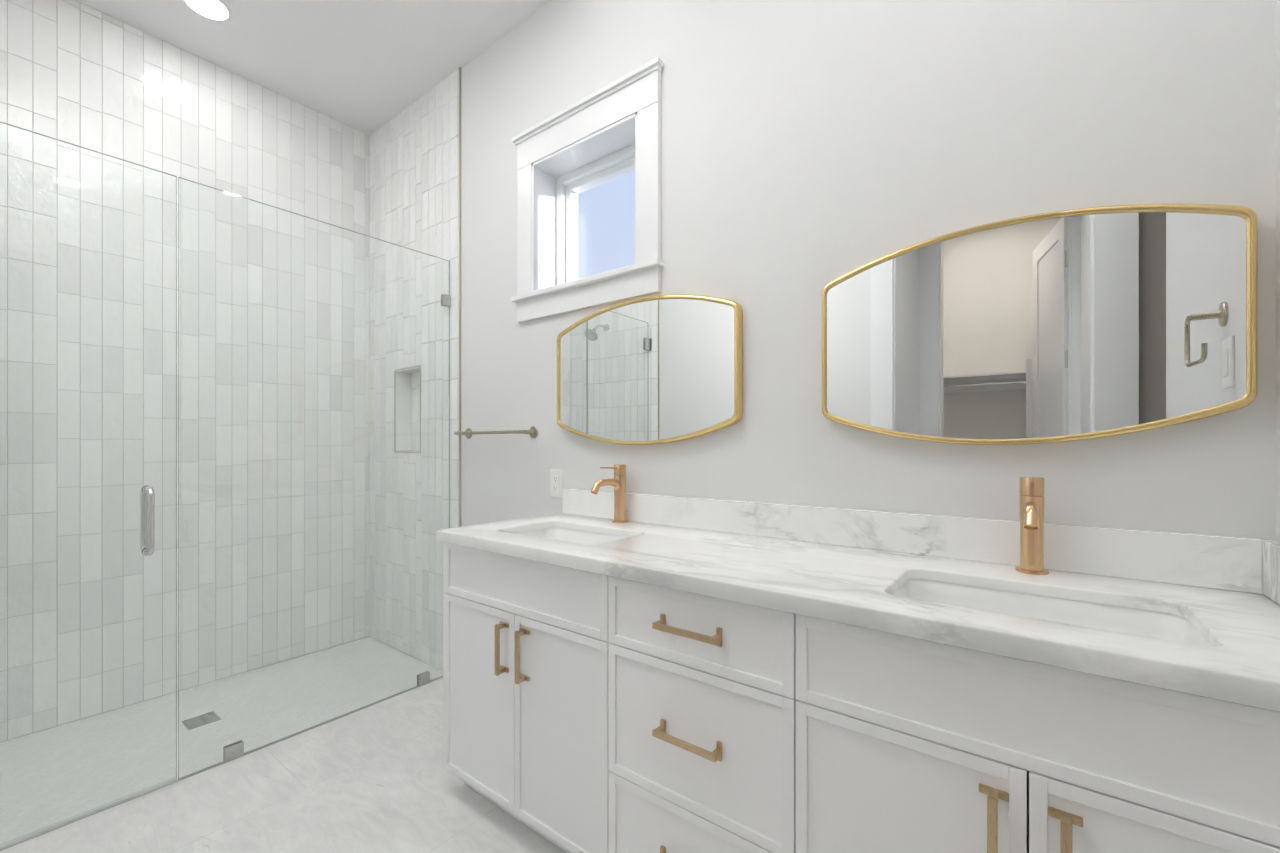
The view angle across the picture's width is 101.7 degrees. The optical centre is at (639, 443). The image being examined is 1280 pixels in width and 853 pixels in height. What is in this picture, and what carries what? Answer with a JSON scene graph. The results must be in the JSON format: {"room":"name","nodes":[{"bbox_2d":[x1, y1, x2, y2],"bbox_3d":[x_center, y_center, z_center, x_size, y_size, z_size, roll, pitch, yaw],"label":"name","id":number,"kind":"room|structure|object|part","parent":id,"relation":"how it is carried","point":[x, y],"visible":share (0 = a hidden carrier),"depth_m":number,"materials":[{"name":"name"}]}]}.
{"room":"bathroom","nodes":[
{"label":"bathroom","id":0,"kind":"room"},
{"bbox_2d":[0,0,369,742],"bbox_3d":[-2.262,-0.310,2.556,0.121,3.200,2.030,0,0,37],"label":"wall","id":1,"kind":"structure","parent":0,"point":[274,303],"depth_m":2.46,"materials":[{"name":"grey tile"}]},
{"bbox_2d":[0,636,565,852],"bbox_3d":[-0.968,1.250,0.155,5.054,0.120,4.270,0,0,37],"label":"floor","id":2,"kind":"structure","parent":0,"point":[371,779],"depth_m":1.87,"materials":[{"name":"tile"}]},
{"bbox_2d":[182,711,220,729],"bbox_3d":[-1.889,1.190,2.246,0.110,0.004,0.110,0,0,37],"label":"shower drain","id":3,"kind":"object","parent":2,"relation":"on","point":[209,717],"visible":1,"depth_m":2.24,"materials":[{"name":"silver metal"}]},
{"bbox_2d":[0,677,442,850],"bbox_3d":[-1.523,1.190,1.988,0.013,0.004,1.776,0,0,37],"label":"trim","id":4,"kind":"structure","parent":2,"relation":"on","point":[177,780],"depth_m":1.93,"materials":[{"name":"silver metal"}]},
{"bbox_2d":[178,177,450,778],"bbox_3d":[-1.308,0.122,2.269,0.023,2.131,1.068,0,0,37],"label":"glass shower screen","id":5,"kind":"object","parent":4,"relation":"on","point":[234,750],"visible":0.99,"depth_m":1.98,"materials":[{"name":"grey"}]},
{"bbox_2d":[443,542,608,852],"bbox_3d":[-0.222,0.759,1.748,0.742,0.862,0.567,0,0,37],"label":"base cabinet","id":6,"kind":"object","parent":2,"relation":"on","point":[525,641],"visible":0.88,"depth_m":1.51,"materials":[{"name":"white wood"}]},
{"bbox_3d":[-0.502,0.715,1.983,0.012,0.774,0.536,0,0,37],"label":"panel","id":7,"kind":"part","parent":6,"relation":"part of","materials":[{"name":"white wood"}]},
{"bbox_3d":[-0.511,0.801,1.663,0.360,0.591,0.020,0,0,37],"label":"cabinet door","id":8,"kind":"part","parent":6,"relation":"part of","materials":[{"name":"white wood"}]},
{"bbox_3d":[-0.417,0.613,1.564,0.040,0.150,0.036,0,0,37],"label":"handle","id":9,"kind":"part","parent":6,"relation":"part of","materials":[{"name":"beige metal"}]},
{"bbox_3d":[-0.344,0.613,1.508,0.040,0.150,0.036,0,0,37],"label":"handle","id":10,"kind":"part","parent":6,"relation":"part of","materials":[{"name":"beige metal"}]},
{"bbox_3d":[-0.365,0.418,1.551,0.727,0.168,0.020,0,0,37],"label":"false drawer","id":11,"kind":"part","parent":6,"relation":"part of","materials":[{"name":"white wood"}]},
{"bbox_3d":[-0.221,0.801,1.441,0.364,0.591,0.020,0,0,37],"label":"cabinet door","id":12,"kind":"part","parent":6,"relation":"part of","materials":[{"name":"white wood"}]},
{"bbox_2d":[608,576,795,852],"bbox_3d":[0.266,0.759,1.375,0.484,0.862,0.567,0,0,37],"label":"drawers","id":13,"kind":"object","parent":2,"relation":"on","point":[702,688],"visible":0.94,"depth_m":1.16,"materials":[{"name":"white wood"}]},
{"bbox_3d":[0.104,0.963,1.164,0.165,0.040,0.036,0,0,37],"label":"handle","id":14,"kind":"part","parent":13,"relation":"part of","materials":[{"name":"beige metal"}]},
{"bbox_3d":[0.104,0.666,1.164,0.165,0.040,0.036,0,0,37],"label":"handle","id":15,"kind":"part","parent":13,"relation":"part of","materials":[{"name":"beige metal"}]},
{"bbox_3d":[0.104,0.418,1.164,0.165,0.040,0.036,0,0,37],"label":"handle","id":16,"kind":"part","parent":13,"relation":"part of","materials":[{"name":"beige metal"}]},
{"bbox_3d":[0.117,0.963,1.182,0.483,0.267,0.020,0,0,37],"label":"drawer","id":17,"kind":"part","parent":13,"relation":"part of","materials":[{"name":"white wood"}]},
{"bbox_3d":[0.117,0.418,1.182,0.483,0.168,0.020,0,0,37],"label":"drawer","id":18,"kind":"part","parent":13,"relation":"part of","materials":[{"name":"white wood"}]},
{"bbox_2d":[796,614,1279,852],"bbox_3d":[0.753,0.759,1.002,0.742,0.862,0.567,0,0,37],"label":"base cabinet","id":19,"kind":"object","parent":2,"relation":"on","point":[904,744],"visible":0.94,"depth_m":0.82,"materials":[{"name":"white wood"}]},
{"bbox_2d":[437,513,1279,711],"bbox_3d":[0.272,0.309,1.383,1.975,0.038,0.571,0,0,37],"label":"countertop","id":20,"kind":"structure","parent":19,"relation":"on","point":[855,586],"depth_m":1.03,"materials":[{"name":"white stone"}]},
{"bbox_2d":[515,527,627,544],"bbox_3d":[-0.236,0.389,1.737,0.494,0.149,0.316,0,0,37],"label":"undermount sink","id":21,"kind":"object","parent":20,"relation":"in","point":[554,533],"visible":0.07,"depth_m":1.90,"materials":[{"name":"white ceramic"}]},
{"bbox_2d":[591,464,627,522],"bbox_3d":[-0.112,0.183,1.888,0.062,0.214,0.184,0,0,37],"label":"faucet","id":22,"kind":"object","parent":20,"relation":"on","point":[619,481],"visible":1,"depth_m":1.92,"materials":[{"name":"gold metal"}]},
{"bbox_3d":[-0.114,0.165,1.885,0.030,0.078,0.163,0,0,37],"label":"spout","id":23,"kind":"part","parent":22,"relation":"part of","materials":[{"name":"gold metal"}]},
{"bbox_3d":[-0.113,0.087,1.886,0.007,0.010,0.090,0,0,37],"label":"lever","id":24,"kind":"part","parent":22,"relation":"part of","materials":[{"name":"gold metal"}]},
{"bbox_3d":[-0.075,0.096,1.936,0.045,0.040,0.045,0,0,37],"label":"handle","id":25,"kind":"part","parent":22,"relation":"part of","materials":[{"name":"gold metal"}]},
{"bbox_2d":[1015,477,1048,574],"bbox_3d":[0.851,0.183,1.133,0.062,0.214,0.184,0,0,37],"label":"faucet","id":26,"kind":"object","parent":20,"relation":"on","point":[1031,489],"visible":1,"depth_m":1.16,"materials":[{"name":"gold metal"}]},
{"bbox_3d":[0.888,0.096,1.182,0.045,0.040,0.045,0,0,37],"label":"handle","id":27,"kind":"part","parent":26,"relation":"part of","materials":[{"name":"gold metal"}]},
{"bbox_3d":[0.849,0.165,1.130,0.030,0.078,0.163,0,0,37],"label":"spout","id":28,"kind":"part","parent":26,"relation":"part of","materials":[{"name":"gold metal"}]},
{"bbox_2d":[893,579,1209,645],"bbox_3d":[0.735,0.389,0.984,0.498,0.149,0.316,0,0,37],"label":"undermount sink","id":29,"kind":"object","parent":20,"relation":"in","point":[1160,625],"visible":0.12,"depth_m":1.06,"materials":[{"name":"white ceramic"}]},
{"bbox_2d":[1263,540,1279,604],"bbox_3d":[1.046,0.237,0.786,0.020,0.105,0.539,0,0,37],"label":"side splash","id":30,"kind":"object","parent":20,"relation":"on","point":[1271,549],"visible":1,"depth_m":0.97,"materials":[{"name":"white stone"}]},
{"bbox_3d":[0.457,0.801,0.922,0.366,0.591,0.020,0,0,37],"label":"cabinet door","id":31,"kind":"part","parent":19,"relation":"part of","materials":[{"name":"white wood"}]},
{"bbox_3d":[0.555,0.622,0.820,0.040,0.150,0.036,0,0,37],"label":"handle","id":32,"kind":"part","parent":19,"relation":"part of","materials":[{"name":"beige metal"}]},
{"bbox_3d":[0.625,0.622,0.765,0.040,0.150,0.036,0,0,37],"label":"handle","id":33,"kind":"part","parent":19,"relation":"part of","materials":[{"name":"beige metal"}]},
{"bbox_3d":[0.751,0.801,0.697,0.370,0.591,0.020,0,0,37],"label":"cabinet door","id":34,"kind":"part","parent":19,"relation":"part of","materials":[{"name":"white wood"}]},
{"bbox_2d":[76,0,550,135],"bbox_3d":[-0.982,-1.970,0.153,5.074,0.120,4.450,0,0,37],"label":"ceiling","id":35,"kind":"structure","parent":0,"point":[358,64],"depth_m":2.46,"materials":[{"name":"paint"}]},
{"bbox_2d":[182,0,231,21],"bbox_3d":[-1.885,-1.907,2.268,0.176,0.007,0.176,0,0,37],"label":"recessed light","id":36,"kind":"object","parent":35,"relation":"in","point":[214,10],"visible":1,"depth_m":2.29,"materials":[{"name":"white"}]},
{"bbox_2d":[370,0,1275,670],"bbox_3d":[-0.164,-0.310,2.209,3.874,3.200,0.231,0,0,37],"label":"wall","id":37,"kind":"structure","parent":0,"point":[806,144],"depth_m":1.59,"materials":[{"name":"paint"}]},
{"bbox_3d":[-1.315,-0.192,2.950,0.283,0.481,0.008,0,0,37],"label":"niche frame","id":38,"kind":"part","parent":37,"relation":"part of","materials":[{"name":"beige tile"}]},
{"bbox_2d":[454,426,537,438],"bbox_3d":[-0.683,-0.053,2.431,0.538,0.054,0.070,0,0,37],"label":"towel bar","id":39,"kind":"object","parent":37,"relation":"attached to","point":[533,432],"visible":1,"depth_m":2.34,"materials":[{"name":"silver metal"}]},
{"bbox_3d":[-0.875,-0.053,2.579,0.054,0.054,0.068,0,0,37],"label":"mounting post","id":40,"kind":"part","parent":39,"relation":"part of","materials":[{"name":"silver metal"}]},
{"bbox_3d":[-0.490,-0.053,2.284,0.054,0.054,0.068,0,0,37],"label":"mounting post","id":41,"kind":"part","parent":39,"relation":"part of","materials":[{"name":"silver metal"}]},
{"bbox_2d":[550,469,562,497],"bbox_3d":[-0.357,0.168,2.219,0.075,0.118,0.009,0,0,37],"label":"wall outlet","id":42,"kind":"object","parent":37,"relation":"attached to","point":[556,476],"visible":0.98,"depth_m":2.22,"materials":[{"name":"white plastic"}]},
{"bbox_2d":[553,476,558,481],"bbox_3d":[-0.358,0.148,2.217,0.033,0.028,0.004,0,0,37],"label":"receptacle","id":43,"kind":"object","parent":42,"relation":"attached to","point":[555,478],"depth_m":2.21,"materials":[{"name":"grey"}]},
{"bbox_2d":[553,485,558,491],"bbox_3d":[-0.358,0.188,2.217,0.033,0.028,0.004,0,0,37],"label":"receptacle","id":44,"kind":"object","parent":42,"relation":"attached to","point":[555,487],"depth_m":2.22,"materials":[{"name":"grey plastic"}]},
{"bbox_2d":[511,57,663,322],"bbox_3d":[-0.182,-0.964,2.197,0.808,0.828,0.253,0,0,37],"label":"window","id":45,"kind":"structure","parent":37,"relation":"in","point":[613,132],"depth_m":2.17,"materials":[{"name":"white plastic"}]},
{"bbox_3d":[-0.198,-0.651,2.177,0.808,0.022,0.203,0,0,37],"label":"sill","id":46,"kind":"part","parent":45,"relation":"part of","materials":[{"name":"white wood"}]},
{"bbox_3d":[-0.133,-0.943,2.261,0.566,0.561,0.090,0,0,37],"label":"frame","id":47,"kind":"part","parent":45,"relation":"part of","materials":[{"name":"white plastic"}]},
{"bbox_3d":[-0.130,-0.943,2.265,0.496,0.491,0.050,0,0,37],"label":"sash","id":48,"kind":"part","parent":45,"relation":"part of","materials":[{"name":"white plastic"}]},
{"bbox_2d":[557,294,742,444],"bbox_3d":[-0.008,-0.266,1.934,0.835,0.539,0.037,0,0,37],"label":"wall mirror","id":49,"kind":"object","parent":37,"relation":"attached to","point":[661,369],"visible":1,"depth_m":1.88,"materials":[{"name":"gold metal"}]},
{"bbox_2d":[562,488,1276,593],"bbox_3d":[0.453,0.237,1.591,1.941,0.105,0.020,0,0,37],"label":"backsplash","id":50,"kind":"structure","parent":37,"relation":"attached to","point":[1231,563],"depth_m":1.30,"materials":[{"name":"white stone"}]},
{"bbox_2d":[822,204,1257,444],"bbox_3d":[0.864,-0.267,1.266,0.835,0.539,0.037,0,0,37],"label":"wall mirror","id":51,"kind":"object","parent":37,"relation":"attached to","point":[1104,321],"visible":1,"depth_m":1.19,"materials":[{"name":"gold metal"}]},
{"bbox_2d":[1276,0,1279,541],"bbox_3d":[1.167,-0.310,-0.144,1.300,3.200,2.110,0,0,37],"label":"wall","id":52,"kind":"structure","parent":0,"point":[1277,1],"depth_m":1.00,"materials":[{"name":"paint"}]},
{"bbox_3d":[-2.002,-0.310,-0.189,3.870,3.200,2.266,0,0,37],"label":"wall","id":53,"kind":"structure","parent":0,"visible":0},
{"bbox_2d":[0,121,176,849],"bbox_3d":[-1.850,0.121,1.561,0.125,2.130,0.703,0,0,37],"label":"glass shower door","id":54,"kind":"structure","parent":53,"relation":"attached to","point":[147,496],"depth_m":1.75,"materials":[{"name":"clear glass"}]},
{"bbox_3d":[-1.709,0.261,1.801,0.058,0.240,0.026,0,0,37],"label":"handle","id":55,"kind":"part","parent":54,"relation":"part of","materials":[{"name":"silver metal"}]},
{"bbox_3d":[-1.656,0.261,1.760,0.058,0.240,0.026,0,0,37],"label":"handle","id":56,"kind":"part","parent":54,"relation":"part of","materials":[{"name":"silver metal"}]}
]}

